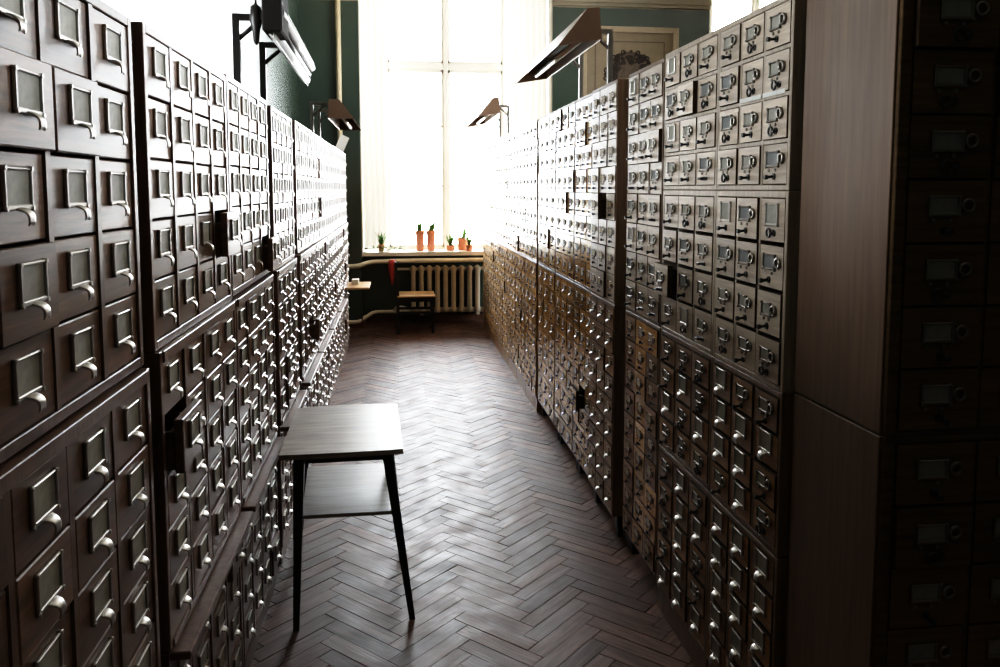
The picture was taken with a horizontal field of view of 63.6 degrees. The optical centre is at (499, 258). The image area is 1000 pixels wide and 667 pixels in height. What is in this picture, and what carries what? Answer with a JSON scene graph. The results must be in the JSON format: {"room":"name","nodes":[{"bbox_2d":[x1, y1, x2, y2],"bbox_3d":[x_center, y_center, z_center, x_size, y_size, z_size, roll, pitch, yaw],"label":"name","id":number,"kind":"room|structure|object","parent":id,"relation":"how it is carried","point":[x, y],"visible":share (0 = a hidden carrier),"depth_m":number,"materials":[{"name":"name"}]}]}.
{"room":"library catalog room","nodes":[
{"label":"library catalog room","id":0,"kind":"room"},
{"bbox_2d":[101,0,299,122],"bbox_3d":[-1.720,-0.857,3.753,0.250,4.450,13.000,-1,5,-7],"label":"wall","id":1,"kind":"structure","parent":0,"point":[203,28],"depth_m":5.10,"materials":[{"name":"green paint"}]},
{"bbox_2d":[250,320,695,666],"bbox_3d":[1.774,1.295,4.172,7.339,0.013,13.213,-1,5,-7],"label":"floor","id":2,"kind":"structure","parent":0,"point":[513,558],"depth_m":3.64,"materials":[{"name":"black wood"}]},
{"bbox_2d":[160,511,253,666],"bbox_3d":[-0.974,1.153,2.203,0.465,0.617,0.820,-1,5,-7],"label":"base cabinet","id":3,"kind":"object","parent":2,"relation":"on","point":[212,635],"visible":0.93,"depth_m":2.27,"materials":[{"name":"brown wood"}]},
{"bbox_2d":[142,301,240,651],"bbox_3d":[-0.963,0.504,2.148,0.478,0.674,0.820,-1,5,-7],"label":"base cabinet","id":4,"kind":"object","parent":3,"relation":"on","point":[194,382],"visible":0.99,"depth_m":1.98,"materials":[{"name":"brown wood"}]},
{"bbox_2d":[131,21,241,352],"bbox_3d":[-0.975,-0.179,2.086,0.475,0.696,0.820,-1,5,-7],"label":"cabinet","id":5,"kind":"object","parent":4,"relation":"on","point":[189,235],"visible":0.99,"depth_m":1.95,"materials":[{"name":"brown wood"}]},
{"bbox_2d":[240,436,285,666],"bbox_3d":[-1.084,1.077,3.061,0.465,0.617,0.885,-1,5,-7],"label":"base cabinet","id":6,"kind":"object","parent":2,"relation":"on","point":[259,571],"visible":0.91,"depth_m":2.95,"materials":[{"name":"brown wood"}]},
{"bbox_2d":[231,273,277,505],"bbox_3d":[-1.091,0.429,3.003,0.442,0.674,0.885,-1,5,-7],"label":"base cabinet","id":7,"kind":"object","parent":6,"relation":"on","point":[254,305],"visible":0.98,"depth_m":2.89,"materials":[{"name":"brown wood"}]},
{"bbox_2d":[223,74,281,296],"bbox_3d":[-1.081,-0.263,2.943,0.480,0.696,0.885,-1,5,-7],"label":"cabinet","id":8,"kind":"object","parent":7,"relation":"on","point":[246,111],"visible":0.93,"depth_m":2.86,"materials":[{"name":"brown wood"}]},
{"bbox_2d":[232,0,314,104],"bbox_3d":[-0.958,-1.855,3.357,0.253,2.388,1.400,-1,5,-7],"label":"lamp","id":9,"kind":"object","parent":8,"relation":"on","point":[274,19],"visible":0.91,"depth_m":3.07,"materials":[{"name":"black metal"}]},
{"bbox_2d":[277,390,306,563],"bbox_3d":[-1.190,1.004,3.896,0.465,0.617,0.795,-1,5,-7],"label":"base cabinet","id":10,"kind":"object","parent":2,"relation":"on","point":[284,468],"visible":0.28,"depth_m":3.64,"materials":[{"name":"brown wood"}]},
{"bbox_2d":[269,258,301,425],"bbox_3d":[-1.191,0.356,3.838,0.453,0.674,0.795,-1,5,-7],"label":"base cabinet","id":11,"kind":"object","parent":10,"relation":"on","point":[287,357],"visible":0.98,"depth_m":3.67,"materials":[{"name":"brown wood"}]},
{"bbox_2d":[266,105,295,270],"bbox_3d":[-1.208,-0.329,3.776,0.439,0.696,0.795,-1,5,-7],"label":"cabinet","id":12,"kind":"object","parent":11,"relation":"on","point":[279,131],"visible":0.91,"depth_m":3.67,"materials":[{"name":"brown wood"}]},
{"bbox_2d":[299,353,323,466],"bbox_3d":[-1.294,0.933,4.704,0.465,0.617,0.820,-1,5,-7],"label":"base cabinet","id":13,"kind":"object","parent":2,"relation":"on","point":[309,383],"visible":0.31,"depth_m":4.71,"materials":[{"name":"brown wood"}]},
{"bbox_2d":[294,245,323,381],"bbox_3d":[-1.275,0.284,4.649,0.492,0.674,0.820,-1,5,-7],"label":"base cabinet","id":14,"kind":"object","parent":13,"relation":"on","point":[310,328],"visible":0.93,"depth_m":4.56,"materials":[{"name":"brown wood"}]},
{"bbox_2d":[292,120,314,253],"bbox_3d":[-1.312,-0.406,4.583,0.438,0.696,0.820,-1,5,-7],"label":"cabinet","id":15,"kind":"object","parent":14,"relation":"on","point":[302,148],"visible":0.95,"depth_m":4.48,"materials":[{"name":"brown wood"}]},
{"bbox_2d":[317,330,333,405],"bbox_3d":[-1.399,0.860,5.534,0.465,0.617,0.820,-1,5,-7],"label":"base cabinet","id":16,"kind":"object","parent":2,"relation":"on","point":[323,380],"visible":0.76,"depth_m":5.55,"materials":[{"name":"brown wood"}]},
{"bbox_2d":[312,237,330,349],"bbox_3d":[-1.400,0.212,5.476,0.454,0.674,0.820,-1,5,-7],"label":"base cabinet","id":17,"kind":"object","parent":16,"relation":"on","point":[322,246],"visible":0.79,"depth_m":5.48,"materials":[{"name":"brown wood"}]},
{"bbox_2d":[311,132,326,243],"bbox_3d":[-1.409,-0.476,5.415,0.456,0.696,0.820,-1,5,-7],"label":"cabinet","id":18,"kind":"object","parent":17,"relation":"on","point":[318,153],"visible":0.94,"depth_m":5.41,"materials":[{"name":"brown wood"}]},
{"bbox_2d":[328,312,341,405],"bbox_3d":[-1.505,0.787,6.364,0.465,0.617,0.820,-1,5,-7],"label":"base cabinet","id":19,"kind":"object","parent":2,"relation":"on","point":[332,352],"visible":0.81,"depth_m":6.33,"materials":[{"name":"brown wood"}]},
{"bbox_2d":[325,231,339,326],"bbox_3d":[-1.506,0.139,6.307,0.454,0.674,0.820,-1,5,-7],"label":"base cabinet","id":20,"kind":"object","parent":19,"relation":"on","point":[333,289],"visible":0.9,"depth_m":6.33,"materials":[{"name":"brown wood"}]},
{"bbox_2d":[324,141,334,235],"bbox_3d":[-1.523,-0.546,6.244,0.439,0.696,0.820,-1,5,-7],"label":"cabinet","id":21,"kind":"object","parent":20,"relation":"on","point":[328,149],"visible":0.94,"depth_m":6.23,"materials":[{"name":"brown wood"}]},
{"bbox_2d":[310,99,361,137],"bbox_3d":[-1.286,-1.060,6.356,0.338,0.277,1.230,-1,5,-7],"label":"lamp","id":22,"kind":"object","parent":21,"relation":"on","point":[337,114],"visible":0.88,"depth_m":5.78,"materials":[{"name":"brown metal"}]},
{"bbox_2d":[337,299,347,381],"bbox_3d":[-1.611,0.714,7.194,0.465,0.617,0.820,-1,5,-7],"label":"base cabinet","id":23,"kind":"object","parent":2,"relation":"on","point":[340,330],"visible":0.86,"depth_m":7.15,"materials":[{"name":"brown wood"}]},
{"bbox_2d":[334,226,344,309],"bbox_3d":[-1.618,0.066,7.136,0.442,0.674,0.820,-1,5,-7],"label":"base cabinet","id":24,"kind":"object","parent":23,"relation":"on","point":[339,233],"visible":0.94,"depth_m":7.11,"materials":[{"name":"brown wood"}]},
{"bbox_2d":[332,145,341,229],"bbox_3d":[-1.629,-0.624,7.074,0.439,0.696,0.820,-1,5,-7],"label":"base cabinet","id":25,"kind":"object","parent":24,"relation":"on","point":[336,152],"visible":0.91,"depth_m":7.06,"materials":[{"name":"brown wood"}]},
{"bbox_2d":[279,404,414,631],"bbox_3d":[-0.622,1.022,3.330,0.522,0.680,0.670,-1,5,-7],"label":"side table","id":26,"kind":"object","parent":2,"relation":"on","point":[353,432],"visible":1,"depth_m":3.14,"materials":[{"name":"brown wood"}]},
{"bbox_2d":[303,463,391,518],"bbox_3d":[-0.624,0.945,3.323,0.387,0.014,0.550,-1,5,-7],"label":"shelf","id":27,"kind":"object","parent":26,"relation":"attached to","point":[332,491],"depth_m":3.27,"materials":[{"name":"brown wood"}]},
{"bbox_2d":[343,282,370,361],"bbox_3d":[-1.622,0.608,8.023,0.655,0.683,0.800,-1,5,-7],"label":"side table","id":28,"kind":"object","parent":2,"relation":"on","point":[362,285],"visible":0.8,"depth_m":7.95,"materials":[{"name":"brown wood"}]},
{"bbox_2d":[341,222,349,290],"bbox_3d":[-1.715,-0.038,7.954,0.458,0.610,0.800,-1,5,-7],"label":"base cabinet","id":29,"kind":"object","parent":28,"relation":"on","point":[346,277],"visible":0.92,"depth_m":7.86,"materials":[{"name":"brown wood"}]},
{"bbox_2d":[340,151,346,224],"bbox_3d":[-1.734,-0.695,7.894,0.438,0.696,0.800,-1,5,-7],"label":"base cabinet","id":30,"kind":"object","parent":29,"relation":"on","point":[343,164],"visible":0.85,"depth_m":7.91,"materials":[{"name":"brown wood"}]},
{"bbox_2d":[336,134,348,151],"bbox_3d":[-1.579,-1.150,8.056,0.152,0.192,0.008,-2,6,-24],"label":"card","id":31,"kind":"object","parent":30,"relation":"on","point":[341,144],"visible":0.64,"depth_m":8.05,"materials":[{"name":"white paper"}]},
{"bbox_2d":[352,278,358,283],"bbox_3d":[-1.470,0.228,8.201,0.070,0.050,0.100,-1,5,-7],"label":"box","id":32,"kind":"object","parent":28,"relation":"on","point":[356,280],"visible":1,"depth_m":8.15,"materials":[{"name":"white paper"}]},
{"bbox_2d":[394,259,434,333],"bbox_3d":[-0.987,0.425,9.320,0.461,0.820,0.425,-1,5,-7],"label":"wooden chair","id":33,"kind":"object","parent":2,"relation":"on","point":[401,296],"visible":0.99,"depth_m":9.15,"materials":[{"name":"black wood"}]},
{"bbox_2d":[483,234,488,334],"bbox_3d":[0.037,0.281,9.301,0.435,1.111,0.575,-1,5,-7],"label":"base cabinet","id":34,"kind":"object","parent":2,"relation":"on","point":[485,238],"visible":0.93,"depth_m":9.25,"materials":[{"name":"brown wood"}]},
{"bbox_2d":[488,237,494,343],"bbox_3d":[0.103,0.328,8.757,0.442,1.111,0.515,-1,5,-7],"label":"base cabinet","id":35,"kind":"object","parent":2,"relation":"on","point":[491,241],"visible":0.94,"depth_m":8.71,"materials":[{"name":"brown wood"}]},
{"bbox_2d":[494,240,500,353],"bbox_3d":[0.171,0.373,8.244,0.438,1.111,0.515,-1,5,-7],"label":"base cabinet","id":36,"kind":"object","parent":2,"relation":"on","point":[496,243],"visible":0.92,"depth_m":8.21,"materials":[{"name":"brown wood"}]},
{"bbox_3d":[0.172,-0.692,8.150,0.435,1.027,0.515,-1,5,-7],"label":"base cabinet","id":37,"kind":"object","parent":36,"relation":"on","visible":0},
{"bbox_2d":[466,97,509,137],"bbox_3d":[-0.103,-1.383,8.097,0.370,0.335,1.370,-1,5,-7],"label":"lamp","id":38,"kind":"object","parent":37,"relation":"on","point":[490,110],"visible":0.87,"depth_m":7.82,"materials":[{"name":"brown metal"}]},
{"bbox_2d":[500,243,507,364],"bbox_3d":[0.235,0.419,7.730,0.441,1.111,0.515,-1,5,-7],"label":"base cabinet","id":39,"kind":"object","parent":2,"relation":"on","point":[503,249],"visible":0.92,"depth_m":7.68,"materials":[{"name":"brown wood"}]},
{"bbox_2d":[500,134,507,246],"bbox_3d":[0.234,-0.647,7.636,0.442,1.027,0.515,-1,5,-7],"label":"base cabinet","id":40,"kind":"object","parent":39,"relation":"on","point":[504,139],"visible":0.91,"depth_m":7.59,"materials":[{"name":"brown wood"}]},
{"bbox_2d":[507,247,515,377],"bbox_3d":[0.303,0.464,7.216,0.436,1.111,0.515,-1,5,-7],"label":"base cabinet","id":41,"kind":"object","parent":2,"relation":"on","point":[511,281],"visible":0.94,"depth_m":7.15,"materials":[{"name":"brown wood"}]},
{"bbox_2d":[507,130,515,250],"bbox_3d":[0.303,-0.602,7.122,0.435,1.027,0.515,-1,5,-7],"label":"base cabinet","id":42,"kind":"object","parent":41,"relation":"on","point":[511,151],"visible":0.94,"depth_m":7.08,"materials":[{"name":"brown wood"}]},
{"bbox_2d":[515,252,525,393],"bbox_3d":[0.364,0.509,6.702,0.444,1.111,0.515,-1,5,-7],"label":"base cabinet","id":43,"kind":"object","parent":2,"relation":"on","point":[520,259],"visible":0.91,"depth_m":6.64,"materials":[{"name":"brown wood"}]},
{"bbox_2d":[514,125,525,255],"bbox_3d":[0.364,-0.557,6.608,0.446,1.027,0.515,-1,5,-7],"label":"base cabinet","id":44,"kind":"object","parent":43,"relation":"on","point":[520,237],"visible":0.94,"depth_m":6.56,"materials":[{"name":"brown wood"}]},
{"bbox_2d":[525,257,540,411],"bbox_3d":[0.432,0.554,6.188,0.439,1.111,0.515,-1,5,-7],"label":"base cabinet","id":45,"kind":"object","parent":2,"relation":"on","point":[531,267],"visible":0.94,"depth_m":6.10,"materials":[{"name":"brown wood"}]},
{"bbox_2d":[526,119,538,261],"bbox_3d":[0.435,-0.511,6.095,0.435,1.027,0.515,-1,5,-7],"label":"base cabinet","id":46,"kind":"object","parent":45,"relation":"on","point":[532,129],"visible":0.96,"depth_m":6.00,"materials":[{"name":"brown wood"}]},
{"bbox_2d":[538,263,559,439],"bbox_3d":[0.512,0.606,5.598,0.436,1.111,0.670,-1,5,-7],"label":"base cabinet","id":47,"kind":"object","parent":2,"relation":"on","point":[546,276],"visible":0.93,"depth_m":5.50,"materials":[{"name":"brown wood"}]},
{"bbox_2d":[538,110,556,271],"bbox_3d":[0.509,-0.460,5.504,0.442,1.027,0.670,-1,5,-7],"label":"base cabinet","id":48,"kind":"object","parent":47,"relation":"on","point":[546,229],"visible":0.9,"depth_m":5.40,"materials":[{"name":"brown wood"}]},
{"bbox_2d":[554,273,578,469],"bbox_3d":[0.590,0.662,4.969,0.435,1.111,0.544,-1,5,-7],"label":"base cabinet","id":49,"kind":"object","parent":2,"relation":"on","point":[564,287],"visible":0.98,"depth_m":4.91,"materials":[{"name":"brown wood"}]},
{"bbox_2d":[555,101,575,281],"bbox_3d":[0.586,-0.404,4.874,0.444,1.027,0.544,-1,5,-7],"label":"base cabinet","id":50,"kind":"object","parent":49,"relation":"on","point":[565,117],"visible":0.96,"depth_m":4.81,"materials":[{"name":"brown wood"}]},
{"bbox_2d":[571,283,594,496],"bbox_3d":[0.631,0.705,4.477,0.479,1.111,0.434,-1,5,-7],"label":"base cabinet","id":51,"kind":"object","parent":2,"relation":"on","point":[580,387],"visible":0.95,"depth_m":4.44,"materials":[{"name":"brown wood"}]},
{"bbox_2d":[574,93,591,289],"bbox_3d":[0.649,-0.361,4.385,0.442,1.027,0.434,-1,5,-7],"label":"base cabinet","id":52,"kind":"object","parent":51,"relation":"on","point":[583,124],"visible":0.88,"depth_m":4.36,"materials":[{"name":"brown wood"}]},
{"bbox_2d":[515,7,612,98],"bbox_3d":[0.364,-1.060,4.436,0.370,0.335,1.380,-1,5,-7],"label":"lamp","id":53,"kind":"object","parent":52,"relation":"on","point":[584,32],"visible":0.84,"depth_m":4.10,"materials":[{"name":"brown metal"}]},
{"bbox_2d":[588,293,625,536],"bbox_3d":[0.694,0.745,4.022,0.446,1.111,0.475,-1,5,-7],"label":"base cabinet","id":54,"kind":"object","parent":2,"relation":"on","point":[607,320],"visible":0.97,"depth_m":3.85,"materials":[{"name":"brown wood"}]},
{"bbox_2d":[590,79,628,304],"bbox_3d":[0.679,-0.321,3.927,0.474,1.027,0.475,-1,5,-7],"label":"base cabinet","id":55,"kind":"object","parent":54,"relation":"on","point":[609,171],"visible":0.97,"depth_m":3.78,"materials":[{"name":"brown wood"}]},
{"bbox_2d":[622,310,660,576],"bbox_3d":[0.782,0.791,3.495,0.436,1.111,0.588,-1,5,-7],"label":"base cabinet","id":56,"kind":"object","parent":2,"relation":"on","point":[642,337],"visible":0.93,"depth_m":3.37,"materials":[{"name":"brown wood"}]},
{"bbox_2d":[624,58,665,326],"bbox_3d":[0.769,-0.274,3.399,0.461,1.027,0.588,-1,5,-7],"label":"base cabinet","id":57,"kind":"object","parent":56,"relation":"on","point":[646,106],"visible":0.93,"depth_m":3.28,"materials":[{"name":"brown wood"}]},
{"bbox_2d":[655,444,710,666],"bbox_3d":[0.843,1.067,2.942,0.452,0.658,0.513,-1,5,-7],"label":"filing cabinet","id":58,"kind":"object","parent":2,"relation":"on","point":[683,500],"visible":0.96,"depth_m":2.87,"materials":[{"name":"brown wood"}]},
{"bbox_2d":[658,329,713,490],"bbox_3d":[0.843,0.511,2.893,0.451,0.446,0.513,-1,5,-7],"label":"filing cabinet","id":59,"kind":"object","parent":58,"relation":"on","point":[686,371],"visible":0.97,"depth_m":2.83,"materials":[{"name":"brown wood"}]},
{"bbox_2d":[654,190,800,355],"bbox_3d":[0.832,0.023,2.849,0.474,0.530,0.513,-1,5,-7],"label":"filing cabinet","id":60,"kind":"object","parent":59,"relation":"on","point":[684,280],"visible":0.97,"depth_m":2.79,"materials":[{"name":"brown wood"}]},
{"bbox_2d":[663,28,720,189],"bbox_3d":[0.837,-0.493,2.804,0.463,0.502,0.513,-1,5,-7],"label":"filing cabinet","id":61,"kind":"object","parent":60,"relation":"on","point":[692,70],"visible":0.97,"depth_m":2.73,"materials":[{"name":"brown wood"}]},
{"bbox_2d":[706,494,788,666],"bbox_3d":[0.909,1.110,2.452,0.445,0.658,0.473,-1,5,-7],"label":"filing cabinet","id":62,"kind":"object","parent":2,"relation":"on","point":[747,589],"visible":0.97,"depth_m":2.38,"materials":[{"name":"brown wood"}]},
{"bbox_2d":[710,357,794,556],"bbox_3d":[0.905,0.555,2.402,0.452,0.446,0.473,-1,5,-7],"label":"filing cabinet","id":63,"kind":"object","parent":62,"relation":"on","point":[752,421],"visible":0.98,"depth_m":2.30,"materials":[{"name":"brown wood"}]},
{"bbox_2d":[713,191,800,392],"bbox_3d":[0.905,0.067,2.359,0.453,0.530,0.473,-1,5,-7],"label":"filing cabinet","id":64,"kind":"object","parent":63,"relation":"on","point":[758,232],"visible":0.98,"depth_m":2.26,"materials":[{"name":"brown wood"}]},
{"bbox_2d":[717,0,806,189],"bbox_3d":[0.905,-0.450,2.314,0.453,0.502,0.473,-1,5,-7],"label":"filing cabinet","id":65,"kind":"object","parent":64,"relation":"on","point":[763,51],"visible":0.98,"depth_m":2.22,"materials":[{"name":"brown wood"}]},
{"bbox_2d":[786,392,999,666],"bbox_3d":[1.093,0.919,1.972,0.613,1.123,0.418,-1,5,-7],"label":"base cabinet","id":66,"kind":"object","parent":2,"relation":"on","point":[894,547],"visible":0.99,"depth_m":1.77,"materials":[{"name":"black wood"}]},
{"bbox_2d":[795,0,999,436],"bbox_3d":[1.093,-0.184,1.875,0.613,1.088,0.418,-1,5,-7],"label":"base cabinet","id":67,"kind":"object","parent":66,"relation":"on","point":[898,330],"visible":1,"depth_m":1.71,"materials":[{"name":"black wood"}]},
{"bbox_3d":[-0.865,1.236,1.349,0.465,0.601,0.900,-1,5,-7],"label":"cabinet","id":68,"kind":"object","parent":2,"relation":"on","visible":0},
{"bbox_2d":[0,366,160,666],"bbox_3d":[-0.867,0.595,1.293,0.453,0.674,0.900,-1,5,-7],"label":"base cabinet","id":69,"kind":"object","parent":68,"relation":"on","point":[79,582],"visible":1,"depth_m":1.31,"materials":[{"name":"brown wood"}]},
{"bbox_2d":[0,0,143,463],"bbox_3d":[-0.875,-0.094,1.231,0.456,0.696,0.900,-1,5,-7],"label":"cabinet","id":70,"kind":"object","parent":69,"relation":"on","point":[71,326],"visible":1,"depth_m":1.27,"materials":[{"name":"brown wood"}]},
{"bbox_2d":[297,0,709,319],"bbox_3d":[0.971,-1.417,10.119,6.700,4.450,0.800,-1,5,-7],"label":"wall","id":71,"kind":"structure","parent":0,"point":[316,18],"depth_m":9.49,"materials":[{"name":"green paint"}]},
{"bbox_2d":[335,0,342,141],"bbox_3d":[-1.848,-1.746,9.285,0.060,3.630,0.060,-1,5,-7],"label":"pipe","id":72,"kind":"object","parent":71,"relation":"attached to","point":[337,2],"visible":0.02,"depth_m":9.21,"materials":[{"name":"beige metal"}]},
{"bbox_2d":[348,258,482,268],"bbox_3d":[-0.845,0.047,9.619,2.900,0.104,0.159,-1,5,-7],"label":"pipe","id":73,"kind":"object","parent":71,"relation":"attached to","point":[406,260],"visible":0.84,"depth_m":9.63,"materials":[{"name":"beige metal"}]},
{"bbox_2d":[388,259,395,285],"bbox_3d":[-1.220,0.153,9.128,0.089,0.295,0.142,-1,5,-7],"label":"cloth","id":74,"kind":"object","parent":73,"relation":"hanging from","point":[391,262],"visible":0.99,"depth_m":9.08,"materials":[{"name":"red fabric"}]},
{"bbox_2d":[349,310,482,323],"bbox_3d":[-0.897,0.678,9.927,2.892,0.104,0.374,-2,5,-17],"label":"pipe","id":75,"kind":"object","parent":71,"relation":"attached to","point":[371,313],"visible":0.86,"depth_m":9.89,"materials":[{"name":"beige metal"}]},
{"bbox_2d":[349,313,483,327],"bbox_3d":[0.104,0.735,9.986,4.860,0.085,0.418,-1,5,-7],"label":"baseboard","id":76,"kind":"structure","parent":71,"relation":"attached to","point":[454,316],"depth_m":10.04,"materials":[{"name":"brown wood"}]},
{"bbox_2d":[409,265,482,314],"bbox_3d":[-0.624,0.376,9.957,0.984,0.605,0.208,-1,5,-7],"label":"radiator","id":77,"kind":"object","parent":71,"relation":"attached to","point":[453,268],"visible":0.8,"depth_m":9.87,"materials":[{"name":"beige metal"}]},
{"bbox_2d":[358,0,552,256],"bbox_3d":[-0.540,-1.746,9.801,2.270,3.380,0.590,-1,5,-7],"label":"window","id":78,"kind":"structure","parent":71,"relation":"in","point":[446,67],"depth_m":9.96,"materials":[{"name":"white paint"}]},
{"bbox_2d":[375,232,385,251],"bbox_3d":[-1.429,-0.223,9.693,0.147,0.266,0.136,-1,5,-7],"label":"potted plant","id":79,"kind":"object","parent":78,"relation":"on","point":[381,240],"visible":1,"depth_m":9.67,"materials":[{"name":"green plant"}]},
{"bbox_2d":[369,245,406,250],"bbox_3d":[-1.349,-0.128,9.686,0.455,0.082,0.131,-1,5,-7],"label":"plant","id":80,"kind":"object","parent":78,"relation":"on","point":[377,247],"visible":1,"depth_m":9.68,"materials":[{"name":"green plant"}]},
{"bbox_2d":[412,220,424,250],"bbox_3d":[-0.987,-0.295,9.805,0.147,0.389,0.139,2,5,17],"label":"potted plant","id":81,"kind":"object","parent":78,"relation":"on","point":[419,232],"visible":1,"depth_m":9.77,"materials":[{"name":"green plant"}]},
{"bbox_2d":[425,220,435,250],"bbox_3d":[-0.859,-0.294,9.802,0.185,0.388,0.154,-1,5,-7],"label":"potted plant","id":82,"kind":"object","parent":78,"relation":"on","point":[430,232],"visible":1,"depth_m":9.78,"materials":[{"name":"green plant"}]},
{"bbox_2d":[441,233,455,250],"bbox_3d":[-0.609,-0.214,9.834,0.239,0.223,0.203,3,6,31],"label":"potted plant","id":83,"kind":"object","parent":78,"relation":"on","point":[450,247],"visible":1,"depth_m":9.83,"materials":[{"name":"green plant"}]},
{"bbox_2d":[457,224,469,249],"bbox_3d":[-0.441,-0.276,9.926,0.181,0.329,0.166,4,6,36],"label":"potted plant","id":84,"kind":"object","parent":78,"relation":"on","point":[462,241],"visible":0.91,"depth_m":9.89,"materials":[{"name":"green plant"}]},
{"bbox_2d":[463,231,474,250],"bbox_3d":[-0.372,-0.226,9.777,0.235,0.256,0.204,4,7,42],"label":"potted plant","id":85,"kind":"object","parent":78,"relation":"on","point":[469,246],"visible":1,"depth_m":9.75,"materials":[{"name":"green plant"}]},
{"bbox_3d":[-0.534,-3.385,9.612,2.250,0.023,0.024,-1,5,-7],"label":"curtain rod","id":86,"kind":"object","parent":78,"relation":"attached to","visible":0},
{"bbox_2d":[360,0,387,247],"bbox_3d":[-1.504,-1.746,9.632,0.285,3.230,0.083,-1,5,-7],"label":"curtain","id":87,"kind":"object","parent":86,"relation":"hanging from","point":[372,12],"visible":0.98,"depth_m":9.64,"materials":[{"name":"white fabric"}]},
{"bbox_2d":[512,0,546,131],"bbox_3d":[0.358,-1.767,9.868,0.430,3.230,0.082,-1,5,-7],"label":"curtain","id":88,"kind":"object","parent":86,"relation":"hanging from","point":[529,17],"visible":0.34,"depth_m":9.80,"materials":[{"name":"white fabric"}]},
{"bbox_2d":[583,26,678,96],"bbox_3d":[1.559,-2.094,9.711,1.200,1.370,0.033,-1,5,-7],"label":"framed picture","id":89,"kind":"object","parent":71,"relation":"attached to","point":[635,49],"visible":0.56,"depth_m":9.67,"materials":[{"name":"beige paper"}]},
{"bbox_2d":[553,0,710,9],"bbox_3d":[2.490,-3.065,9.735,3.745,0.100,0.055,-1,5,-7],"label":"trim","id":90,"kind":"structure","parent":71,"relation":"attached to","point":[667,4],"depth_m":9.62,"materials":[{"name":"beige paint"}]},
{"bbox_2d":[709,0,759,32],"bbox_3d":[3.329,-1.789,10.291,1.670,3.380,0.590,-1,5,-7],"label":"window","id":91,"kind":"structure","parent":71,"relation":"in","point":[754,4],"depth_m":10.35,"materials":[{"name":"white paint"}]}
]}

